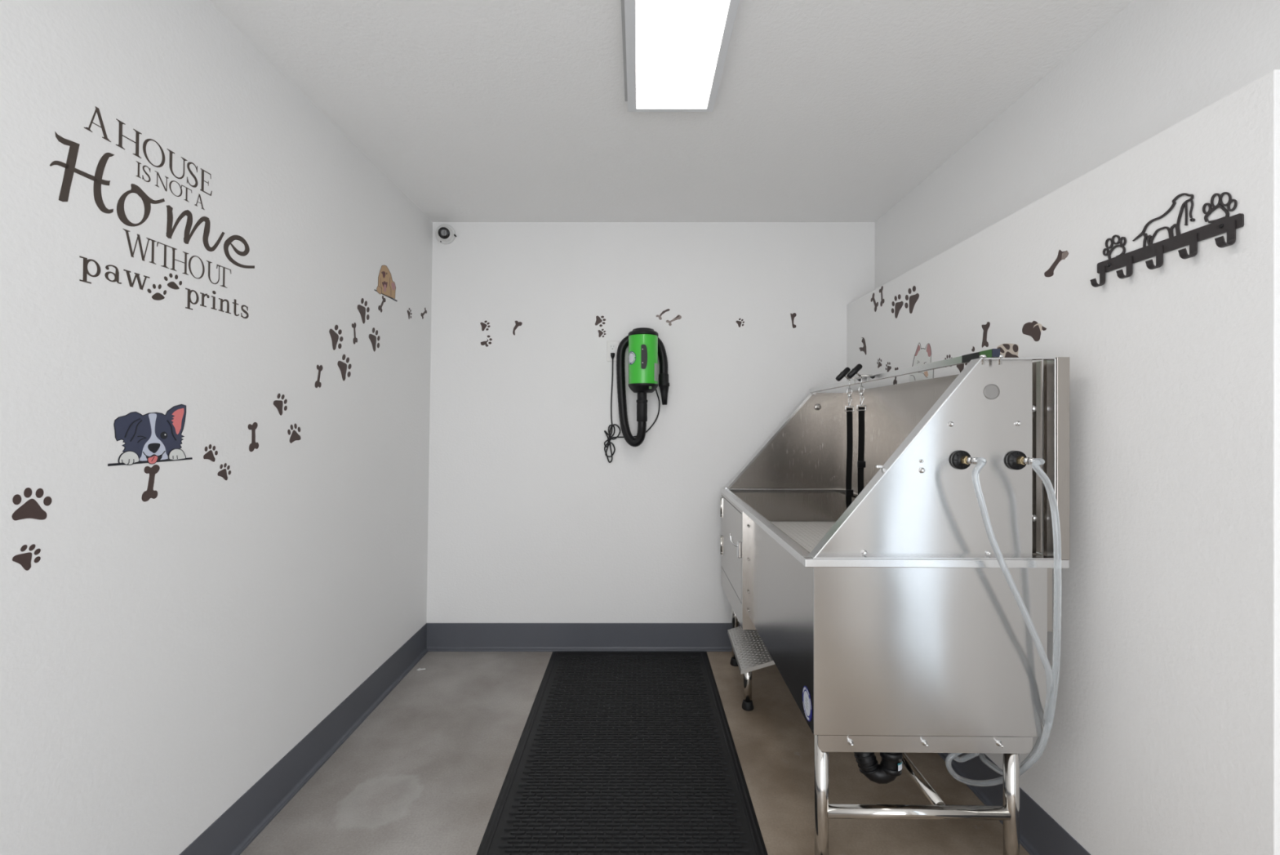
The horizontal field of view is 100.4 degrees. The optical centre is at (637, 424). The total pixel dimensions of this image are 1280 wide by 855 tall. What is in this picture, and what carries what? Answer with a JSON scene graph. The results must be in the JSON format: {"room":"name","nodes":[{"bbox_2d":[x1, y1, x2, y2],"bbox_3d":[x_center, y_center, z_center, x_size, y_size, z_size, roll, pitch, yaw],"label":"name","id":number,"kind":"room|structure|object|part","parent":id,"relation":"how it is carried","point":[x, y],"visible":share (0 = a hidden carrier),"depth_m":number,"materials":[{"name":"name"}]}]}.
{"room":"dog washing room","nodes":[
{"label":"dog washing room","id":0,"kind":"room"},
{"bbox_2d":[0,0,432,854],"bbox_3d":[-1.255,0.065,0.870,0.170,2.440,4.340,0,0,0],"label":"wall","id":1,"kind":"structure","parent":0,"point":[160,655],"depth_m":1.40,"materials":[{"name":"white paint"}]},
{"bbox_2d":[12,543,40,570],"bbox_3d":[-1.192,0.259,1.040,0.001,0.051,0.048,0,0,0],"label":"decal","id":2,"kind":"object","parent":1,"relation":"attached to","point":[24,559],"visible":1,"depth_m":1.04,"materials":[{"name":"brown plastic"}]},
{"bbox_2d":[11,487,51,519],"bbox_3d":[-1.190,0.156,1.048,0.002,0.068,0.069,0,0,0],"label":"decal","id":3,"kind":"object","parent":1,"relation":"attached to","point":[31,508],"visible":1,"depth_m":1.04,"materials":[{"name":"brown plastic"}]},
{"bbox_2d":[107,404,192,466],"bbox_3d":[-1.188,0.021,1.310,0.003,0.150,0.227,0,0,0],"label":"decal","id":4,"kind":"object","parent":1,"relation":"attached to","point":[151,437],"visible":1,"depth_m":1.30,"materials":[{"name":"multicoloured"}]},
{"bbox_2d":[141,464,159,501],"bbox_3d":[-1.190,0.142,1.303,0.002,0.088,0.047,0,0,0],"label":"decal","id":5,"kind":"object","parent":1,"relation":"attached to","point":[149,493],"visible":1,"depth_m":1.30,"materials":[{"name":"brown plastic"}]},
{"bbox_2d":[49,106,254,318],"bbox_3d":[-1.180,-0.499,1.355,0.007,0.387,0.572,0,0,0],"label":"decal","id":6,"kind":"object","parent":1,"relation":"attached to","point":[69,166],"depth_m":1.28,"materials":[{"name":"brown plastic"}]},
{"bbox_2d":[146,284,166,300],"bbox_3d":[-1.183,-0.327,1.312,0.001,0.042,0.052,0,0,0],"label":"print","id":7,"kind":"object","parent":6,"relation":"attached to","point":[157,296],"depth_m":1.31,"materials":[{"name":"brown plastic"}]},
{"bbox_2d":[164,273,182,288],"bbox_3d":[-1.182,-0.365,1.356,0.001,0.039,0.052,0,0,0],"label":"print","id":8,"kind":"object","parent":6,"relation":"attached to","point":[172,285],"depth_m":1.36,"materials":[{"name":"brown plastic"}]},
{"bbox_2d":[203,444,217,461],"bbox_3d":[-1.189,0.079,1.484,0.001,0.050,0.050,0,0,0],"label":"decal","id":9,"kind":"object","parent":1,"relation":"attached to","point":[209,455],"visible":1,"depth_m":1.48,"materials":[{"name":"brown plastic"}]},
{"bbox_2d":[217,462,231,479],"bbox_3d":[-1.190,0.136,1.534,0.001,0.051,0.050,0,0,0],"label":"decal","id":10,"kind":"object","parent":1,"relation":"attached to","point":[223,473],"visible":1,"depth_m":1.53,"materials":[{"name":"brown plastic"}]},
{"bbox_2d":[248,422,258,451],"bbox_3d":[-1.188,0.037,1.648,0.002,0.091,0.048,0,0,0],"label":"decal","id":11,"kind":"object","parent":1,"relation":"attached to","point":[253,445],"visible":1,"depth_m":1.65,"materials":[{"name":"brown plastic"}]},
{"bbox_2d":[273,393,287,415],"bbox_3d":[-1.187,-0.068,1.770,0.002,0.073,0.069,0,0,0],"label":"decal","id":12,"kind":"object","parent":1,"relation":"attached to","point":[278,404],"visible":1,"depth_m":1.77,"materials":[{"name":"brown plastic"}]},
{"bbox_2d":[287,423,301,443],"bbox_3d":[-1.188,0.029,1.844,0.002,0.068,0.071,0,0,0],"label":"decal","id":13,"kind":"object","parent":1,"relation":"attached to","point":[295,436],"visible":1,"depth_m":1.84,"materials":[{"name":"brown plastic"}]},
{"bbox_2d":[179,622,427,854],"bbox_3d":[-1.199,1.207,0.870,0.018,0.156,4.340,0,0,0],"label":"baseboard","id":14,"kind":"structure","parent":1,"relation":"attached to","point":[231,833],"depth_m":1.90,"materials":[{"name":"rubber"}]},
{"bbox_2d":[315,364,322,387],"bbox_3d":[-1.185,-0.180,1.980,0.002,0.088,0.047,0,0,0],"label":"decal","id":15,"kind":"object","parent":1,"relation":"attached to","point":[317,384],"visible":1,"depth_m":1.98,"materials":[{"name":"brown plastic"}]},
{"bbox_2d":[328,324,342,350],"bbox_3d":[-1.182,-0.341,2.090,0.002,0.102,0.097,0,0,0],"label":"decal","id":16,"kind":"object","parent":1,"relation":"attached to","point":[334,335],"visible":1,"depth_m":2.08,"materials":[{"name":"brown plastic"}]},
{"bbox_2d":[337,354,351,380],"bbox_3d":[-1.184,-0.231,2.152,0.002,0.108,0.102,0,0,0],"label":"decal","id":17,"kind":"object","parent":1,"relation":"attached to","point":[342,366],"visible":1,"depth_m":2.15,"materials":[{"name":"brown plastic"}]},
{"bbox_2d":[351,322,357,343],"bbox_3d":[-1.182,-0.381,2.224,0.002,0.091,0.047,0,0,0],"label":"decal","id":18,"kind":"object","parent":1,"relation":"attached to","point":[355,340],"visible":1,"depth_m":2.22,"materials":[{"name":"brown plastic"}]},
{"bbox_2d":[357,297,369,323],"bbox_3d":[-1.180,-0.489,2.293,0.002,0.108,0.101,0,0,0],"label":"decal","id":19,"kind":"object","parent":1,"relation":"attached to","point":[362,309],"visible":1,"depth_m":2.29,"materials":[{"name":"brown plastic"}]},
{"bbox_2d":[368,327,379,351],"bbox_3d":[-1.182,-0.381,2.391,0.002,0.107,0.100,0,0,0],"label":"decal","id":20,"kind":"object","parent":1,"relation":"attached to","point":[372,338],"visible":1,"depth_m":2.39,"materials":[{"name":"brown plastic"}]},
{"bbox_2d":[377,295,386,312],"bbox_3d":[-1.179,-0.557,2.457,0.002,0.081,0.071,0,0,0],"label":"decal","id":21,"kind":"object","parent":1,"relation":"attached to","point":[380,308],"visible":1,"depth_m":2.45,"materials":[{"name":"brown plastic"}]},
{"bbox_2d":[373,265,397,301],"bbox_3d":[-1.177,-0.669,2.497,0.003,0.148,0.231,0,0,0],"label":"decal","id":22,"kind":"object","parent":1,"relation":"attached to","point":[386,286],"visible":1,"depth_m":2.49,"materials":[{"name":"brown"}]},
{"bbox_2d":[407,307,412,319],"bbox_3d":[-1.179,-0.573,2.751,0.001,0.060,0.056,0,0,0],"label":"decal","id":23,"kind":"object","parent":1,"relation":"attached to","point":[408,311],"visible":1,"depth_m":2.75,"materials":[{"name":"brown plastic"}]},
{"bbox_2d":[420,307,426,319],"bbox_3d":[-1.178,-0.614,2.935,0.001,0.070,0.081,0,0,1],"label":"decal","id":24,"kind":"object","parent":1,"relation":"attached to","point":[425,310],"visible":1,"depth_m":2.94,"materials":[{"name":"brown plastic"}]},
{"bbox_2d":[240,651,1030,854],"bbox_3d":[0.150,1.345,0.875,3.200,0.120,4.650,0,0,0],"label":"floor","id":25,"kind":"structure","parent":0,"point":[424,773],"depth_m":1.94,"materials":[{"name":"concrete"}]},
{"bbox_2d":[476,651,768,854],"bbox_3d":[-0.048,1.279,2.234,0.871,0.012,1.568,0,0,0],"label":"floor mat","id":26,"kind":"object","parent":25,"relation":"on","point":[616,753],"visible":1,"depth_m":1.99,"materials":[{"name":"rubber"}]},
{"bbox_2d":[720,348,1069,854],"bbox_3d":[0.775,0.542,2.175,0.738,1.485,1.612,0,0,1],"label":"tub","id":27,"kind":"object","parent":25,"relation":"on","point":[892,620],"visible":0.98,"depth_m":1.43,"materials":[{"name":"metal"}]},
{"bbox_3d":[0.463,0.589,2.659,0.005,0.392,0.619,0,0,1],"label":"door","id":28,"kind":"part","parent":27,"relation":"part of","materials":[{"name":"metal"}]},
{"bbox_3d":[0.522,1.044,2.864,0.037,0.432,0.037,0,0,1],"label":"leg","id":29,"kind":"part","parent":27,"relation":"part of","materials":[{"name":"silver metal"}]},
{"bbox_3d":[0.498,1.165,2.421,0.037,0.190,0.037,0,0,1],"label":"leg","id":30,"kind":"part","parent":27,"relation":"part of","materials":[{"name":"silver metal"}]},
{"bbox_3d":[0.477,0.601,1.883,0.004,0.455,0.912,0,0,1],"label":"panel","id":31,"kind":"part","parent":27,"relation":"part of","materials":[{"name":"silver metal"}]},
{"bbox_3d":[0.817,0.089,2.968,0.642,0.532,0.004,0,0,1],"label":"panel","id":32,"kind":"part","parent":27,"relation":"part of","materials":[{"name":"silver metal"}]},
{"bbox_3d":[0.501,1.044,1.454,0.037,0.432,0.037,0,0,1],"label":"leg","id":33,"kind":"part","parent":27,"relation":"part of","materials":[{"name":"silver metal"}]},
{"bbox_2d":[835,367,860,508],"bbox_3d":[0.928,0.115,2.313,0.110,0.740,0.110,0,0,0],"label":"grooming tether","id":34,"kind":"object","parent":27,"relation":"hanging from","point":[849,491],"visible":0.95,"depth_m":2.36,"materials":[{"name":"black fabric"}]},
{"bbox_3d":[0.905,-0.224,2.354,0.064,0.063,0.028,0,0,0],"label":"knob","id":35,"kind":"part","parent":34,"relation":"part of","materials":[{"name":"black plastic"}]},
{"bbox_2d":[846,363,874,494],"bbox_3d":[0.926,0.115,2.183,0.110,0.740,0.110,0,0,0],"label":"grooming tether","id":36,"kind":"object","parent":27,"relation":"hanging from","point":[860,463],"visible":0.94,"depth_m":2.23,"materials":[{"name":"black fabric"}]},
{"bbox_3d":[0.903,-0.224,2.224,0.064,0.063,0.028,0,0,0],"label":"knob","id":37,"kind":"part","parent":36,"relation":"part of","materials":[{"name":"black plastic"}]},
{"bbox_3d":[0.955,-0.189,2.256,0.018,0.020,1.433,0,0,1],"label":"tether rail","id":38,"kind":"part","parent":27,"relation":"part of","materials":[{"name":"metal"}]},
{"bbox_3d":[0.765,0.089,1.433,0.581,0.525,0.004,0,0,1],"label":"panel","id":39,"kind":"part","parent":27,"relation":"part of","materials":[{"name":"silver metal"}]},
{"bbox_3d":[0.778,0.601,1.421,0.617,0.455,0.004,0,0,1],"label":"panel","id":40,"kind":"part","parent":27,"relation":"part of","materials":[{"name":"silver metal"}]},
{"bbox_2d":[947,457,1053,775],"bbox_3d":[1.005,0.566,1.483,0.210,0.967,0.387,0,0,20],"label":"hose","id":41,"kind":"object","parent":27,"relation":"hanging from","point":[981,461],"visible":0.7,"depth_m":1.35,"materials":[{"name":"white"}]},
{"bbox_2d":[945,457,1061,786],"bbox_3d":[1.014,0.582,1.488,0.098,0.994,0.304,0,0,-12],"label":"hose","id":42,"kind":"object","parent":27,"relation":"hanging from","point":[1045,735],"visible":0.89,"depth_m":1.36,"materials":[{"name":"white"}]},
{"bbox_3d":[1.012,1.044,1.447,0.037,0.432,0.037,0,0,1],"label":"leg","id":43,"kind":"part","parent":27,"relation":"part of","materials":[{"name":"silver metal"}]},
{"bbox_3d":[1.118,0.088,1.425,0.032,0.533,0.050,0,0,1],"label":"corner post","id":44,"kind":"part","parent":27,"relation":"part of","materials":[{"name":"metal"}]},
{"bbox_2d":[426,222,875,622],"bbox_3d":[0.100,0.065,3.100,3.000,2.440,0.120,0,0,0],"label":"wall","id":45,"kind":"structure","parent":0,"point":[531,520],"depth_m":3.04,"materials":[{"name":"white paint"}]},
{"bbox_2d":[435,223,456,244],"bbox_3d":[-1.092,-1.083,3.005,0.117,0.112,0.095,0,0,0],"label":"security camera","id":46,"kind":"object","parent":45,"relation":"attached to","point":[445,233],"visible":1,"depth_m":3.00,"materials":[{"name":"white plastic"}]},
{"bbox_2d":[480,320,490,330],"bbox_3d":[-0.871,-0.565,3.040,0.057,0.060,0.001,0,0,0],"label":"decal","id":47,"kind":"object","parent":45,"relation":"attached to","point":[483,325],"visible":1,"depth_m":3.04,"materials":[{"name":"brown plastic"}]},
{"bbox_2d":[480,335,492,346],"bbox_3d":[-0.864,-0.477,3.040,0.065,0.066,0.001,0,0,0],"label":"decal","id":48,"kind":"object","parent":45,"relation":"attached to","point":[482,343],"visible":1,"depth_m":3.04,"materials":[{"name":"brown plastic"}]},
{"bbox_2d":[512,320,522,335],"bbox_3d":[-0.687,-0.551,3.040,0.054,0.084,0.001,0,0,0],"label":"decal","id":49,"kind":"object","parent":45,"relation":"attached to","point":[517,323],"visible":1,"depth_m":3.04,"materials":[{"name":"brown plastic"}]},
{"bbox_2d":[426,622,740,651],"bbox_3d":[-0.018,1.207,3.031,2.378,0.156,0.018,0,0,0],"label":"baseboard","id":50,"kind":"structure","parent":45,"relation":"attached to","point":[441,637],"depth_m":3.04,"materials":[{"name":"rubber"}]},
{"bbox_2d":[595,315,605,326],"bbox_3d":[-0.214,-0.590,3.040,0.062,0.063,0.001,0,0,0],"label":"decal","id":51,"kind":"object","parent":45,"relation":"attached to","point":[598,320],"visible":1,"depth_m":3.04,"materials":[{"name":"brown plastic"}]},
{"bbox_2d":[598,328,605,337],"bbox_3d":[-0.205,-0.522,3.040,0.045,0.048,0.001,0,0,0],"label":"decal","id":52,"kind":"object","parent":45,"relation":"attached to","point":[600,332],"visible":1,"depth_m":3.04,"materials":[{"name":"brown plastic"}]},
{"bbox_2d":[606,340,618,361],"bbox_3d":[-0.142,-0.420,3.034,0.068,0.118,0.012,0,0,0],"label":"wall outlet","id":53,"kind":"object","parent":45,"relation":"attached to","point":[611,345],"visible":0.91,"depth_m":3.03,"materials":[{"name":"plastic"}]},
{"bbox_2d":[609,344,615,357],"bbox_3d":[-0.144,-0.419,3.031,0.033,0.078,0.004,0,0,0],"label":"receptacle","id":54,"kind":"object","parent":53,"relation":"attached to","point":[612,347],"depth_m":3.03,"materials":[{"name":"white plastic"}]},
{"bbox_2d":[604,327,669,462],"bbox_3d":[-0.008,-0.154,2.924,0.370,0.742,0.232,0,0,0],"label":"dryer","id":55,"kind":"object","parent":45,"relation":"attached to","point":[645,346],"visible":1,"depth_m":2.89,"materials":[{"name":"green plastic"}]},
{"bbox_3d":[-0.034,-0.085,3.021,0.308,0.603,0.099,0,0,18],"label":"power cord","id":56,"kind":"part","parent":55,"relation":"part of","materials":[{"name":"black plastic"}]},
{"bbox_3d":[0.033,-0.360,2.820,0.033,0.128,0.020,0,0,0],"label":"handle","id":57,"kind":"part","parent":55,"relation":"part of","materials":[{"name":"black plastic"}]},
{"bbox_2d":[656,308,669,319],"bbox_3d":[0.142,-0.630,3.040,0.080,0.063,0.001,0,0,0],"label":"decal","id":58,"kind":"object","parent":45,"relation":"attached to","point":[668,309],"visible":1,"depth_m":3.04,"materials":[{"name":"brown plastic"}]},
{"bbox_2d":[666,315,681,325],"bbox_3d":[0.204,-0.595,3.040,0.089,0.063,0.001,0,0,0],"label":"decal","id":59,"kind":"object","parent":45,"relation":"attached to","point":[678,317],"visible":1,"depth_m":3.04,"materials":[{"name":"brown plastic"}]},
{"bbox_2d":[736,318,744,327],"bbox_3d":[0.583,-0.581,3.040,0.049,0.052,0.001,0,0,0],"label":"decal","id":60,"kind":"object","parent":45,"relation":"attached to","point":[739,322],"visible":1,"depth_m":3.04,"materials":[{"name":"brown plastic"}]},
{"bbox_2d":[790,312,796,328],"bbox_3d":[0.886,-0.594,3.040,0.034,0.088,0.001,0,0,0],"label":"decal","id":61,"kind":"object","parent":45,"relation":"attached to","point":[793,315],"visible":1,"depth_m":3.04,"materials":[{"name":"brown plastic"}]},
{"bbox_2d":[208,0,1133,222],"bbox_3d":[0.075,-1.215,0.875,3.050,0.120,4.650,0,0,0],"label":"ceiling","id":62,"kind":"structure","parent":0,"point":[475,110],"depth_m":1.85,"materials":[{"name":"white paint"}]},
{"bbox_2d":[621,0,739,111],"bbox_3d":[0.111,-1.136,1.292,0.314,0.038,1.225,0,0,0],"label":"recessed light","id":63,"kind":"object","parent":62,"relation":"in","point":[675,51],"visible":1,"depth_m":1.60,"materials":[{"name":"white plastic"}]},
{"bbox_2d":[846,69,1279,854],"bbox_3d":[1.270,0.301,2.018,0.160,1.968,2.043,0,0,0],"label":"wall","id":64,"kind":"structure","parent":0,"point":[1164,739],"depth_m":1.23,"materials":[{"name":"white paint"}]},
{"bbox_2d":[859,337,866,355],"bbox_3d":[1.190,-0.415,2.824,0.001,0.100,0.092,0,0,0],"label":"decal","id":65,"kind":"object","parent":64,"relation":"attached to","point":[864,348],"visible":1,"depth_m":2.81,"materials":[{"name":"brown plastic"}]},
{"bbox_2d":[871,293,878,311],"bbox_3d":[1.190,-0.616,2.683,0.001,0.100,0.086,0,0,0],"label":"decal","id":66,"kind":"object","parent":64,"relation":"attached to","point":[876,304],"visible":1,"depth_m":2.68,"materials":[{"name":"brown plastic"}]},
{"bbox_2d":[876,357,881,368],"bbox_3d":[1.190,-0.304,2.629,0.001,0.049,0.051,0,0,0],"label":"decal","id":67,"kind":"object","parent":64,"relation":"attached to","point":[879,363],"visible":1,"depth_m":2.63,"materials":[{"name":"brown plastic"}]},
{"bbox_2d":[879,285,884,306],"bbox_3d":[1.190,-0.627,2.603,0.001,0.099,0.057,0,0,0],"label":"decal","id":68,"kind":"object","parent":64,"relation":"attached to","point":[882,287],"visible":1,"depth_m":2.60,"materials":[{"name":"brown plastic"}]},
{"bbox_2d":[885,361,891,372],"bbox_3d":[1.190,-0.272,2.534,0.001,0.055,0.059,0,0,0],"label":"decal","id":69,"kind":"object","parent":64,"relation":"attached to","point":[889,367],"visible":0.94,"depth_m":2.53,"materials":[{"name":"brown plastic"}]},
{"bbox_2d":[893,367,898,384],"bbox_3d":[1.190,-0.225,2.462,0.001,0.079,0.049,0,0,0],"label":"decal","id":70,"kind":"object","parent":64,"relation":"attached to","point":[895,381],"visible":0.68,"depth_m":2.46,"materials":[{"name":"brown plastic"}]},
{"bbox_2d":[891,293,903,318],"bbox_3d":[1.190,-0.543,2.449,0.001,0.106,0.113,0,0,0],"label":"decal","id":71,"kind":"object","parent":64,"relation":"attached to","point":[898,305],"visible":1,"depth_m":2.45,"materials":[{"name":"brown plastic"}]},
{"bbox_2d":[904,285,919,313],"bbox_3d":[1.190,-0.542,2.318,0.001,0.115,0.122,0,0,0],"label":"decal","id":72,"kind":"object","parent":64,"relation":"attached to","point":[913,299],"visible":1,"depth_m":2.32,"materials":[{"name":"brown plastic"}]},
{"bbox_2d":[909,342,933,382],"bbox_3d":[1.190,-0.264,2.243,0.001,0.167,0.196,0,0,0],"label":"decal","id":73,"kind":"object","parent":64,"relation":"attached to","point":[922,356],"visible":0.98,"depth_m":2.23,"materials":[{"name":"white plastic"}]},
{"bbox_2d":[956,363,967,373],"bbox_3d":[1.190,-0.215,1.958,0.001,0.072,0.068,0,0,0],"label":"decal","id":74,"kind":"object","parent":64,"relation":"attached to","point":[961,366],"visible":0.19,"depth_m":1.96,"materials":[{"name":"brown plastic"}]},
{"bbox_2d":[982,321,990,347],"bbox_3d":[1.190,-0.307,1.824,0.001,0.085,0.043,0,0,0],"label":"decal","id":75,"kind":"object","parent":64,"relation":"attached to","point":[985,327],"visible":1,"depth_m":1.82,"materials":[{"name":"brown plastic"}]},
{"bbox_2d":[996,342,1018,357],"bbox_3d":[1.189,-0.232,1.717,0.001,0.064,0.103,0,0,0],"label":"decal","id":76,"kind":"object","parent":64,"relation":"attached to","point":[1007,350],"visible":0.75,"depth_m":1.71,"materials":[{"name":"brown plastic"}]},
{"bbox_2d":[937,752,1090,854],"bbox_3d":[1.181,1.207,2.018,0.018,0.156,2.043,0,0,0],"label":"baseboard","id":77,"kind":"structure","parent":64,"relation":"attached to","point":[1040,833],"depth_m":1.62,"materials":[{"name":"rubber"}]},
{"bbox_2d":[1022,320,1046,341],"bbox_3d":[1.190,-0.281,1.602,0.001,0.064,0.099,0,0,0],"label":"decal","id":78,"kind":"object","parent":64,"relation":"attached to","point":[1033,329],"visible":1,"depth_m":1.60,"materials":[{"name":"brown plastic"}]},
{"bbox_2d":[1044,249,1068,276],"bbox_3d":[1.190,-0.461,1.517,0.001,0.067,0.089,0,0,0],"label":"decal","id":79,"kind":"object","parent":64,"relation":"attached to","point":[1061,255],"visible":1,"depth_m":1.51,"materials":[{"name":"brown plastic"}]},
{"bbox_2d":[1089,191,1244,287],"bbox_3d":[1.174,-0.429,1.213,0.031,0.152,0.331,0,0,0],"label":"hook rack","id":80,"kind":"object","parent":64,"relation":"attached to","point":[1228,224],"visible":1,"depth_m":1.17,"materials":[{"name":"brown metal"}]},
{"bbox_2d":[875,0,1279,288],"bbox_3d":[1.410,0.065,0.870,0.120,2.440,4.340,0,0,0],"label":"wall","id":81,"kind":"structure","parent":0,"point":[1155,64],"depth_m":1.59,"materials":[{"name":"white paint"}]}
]}

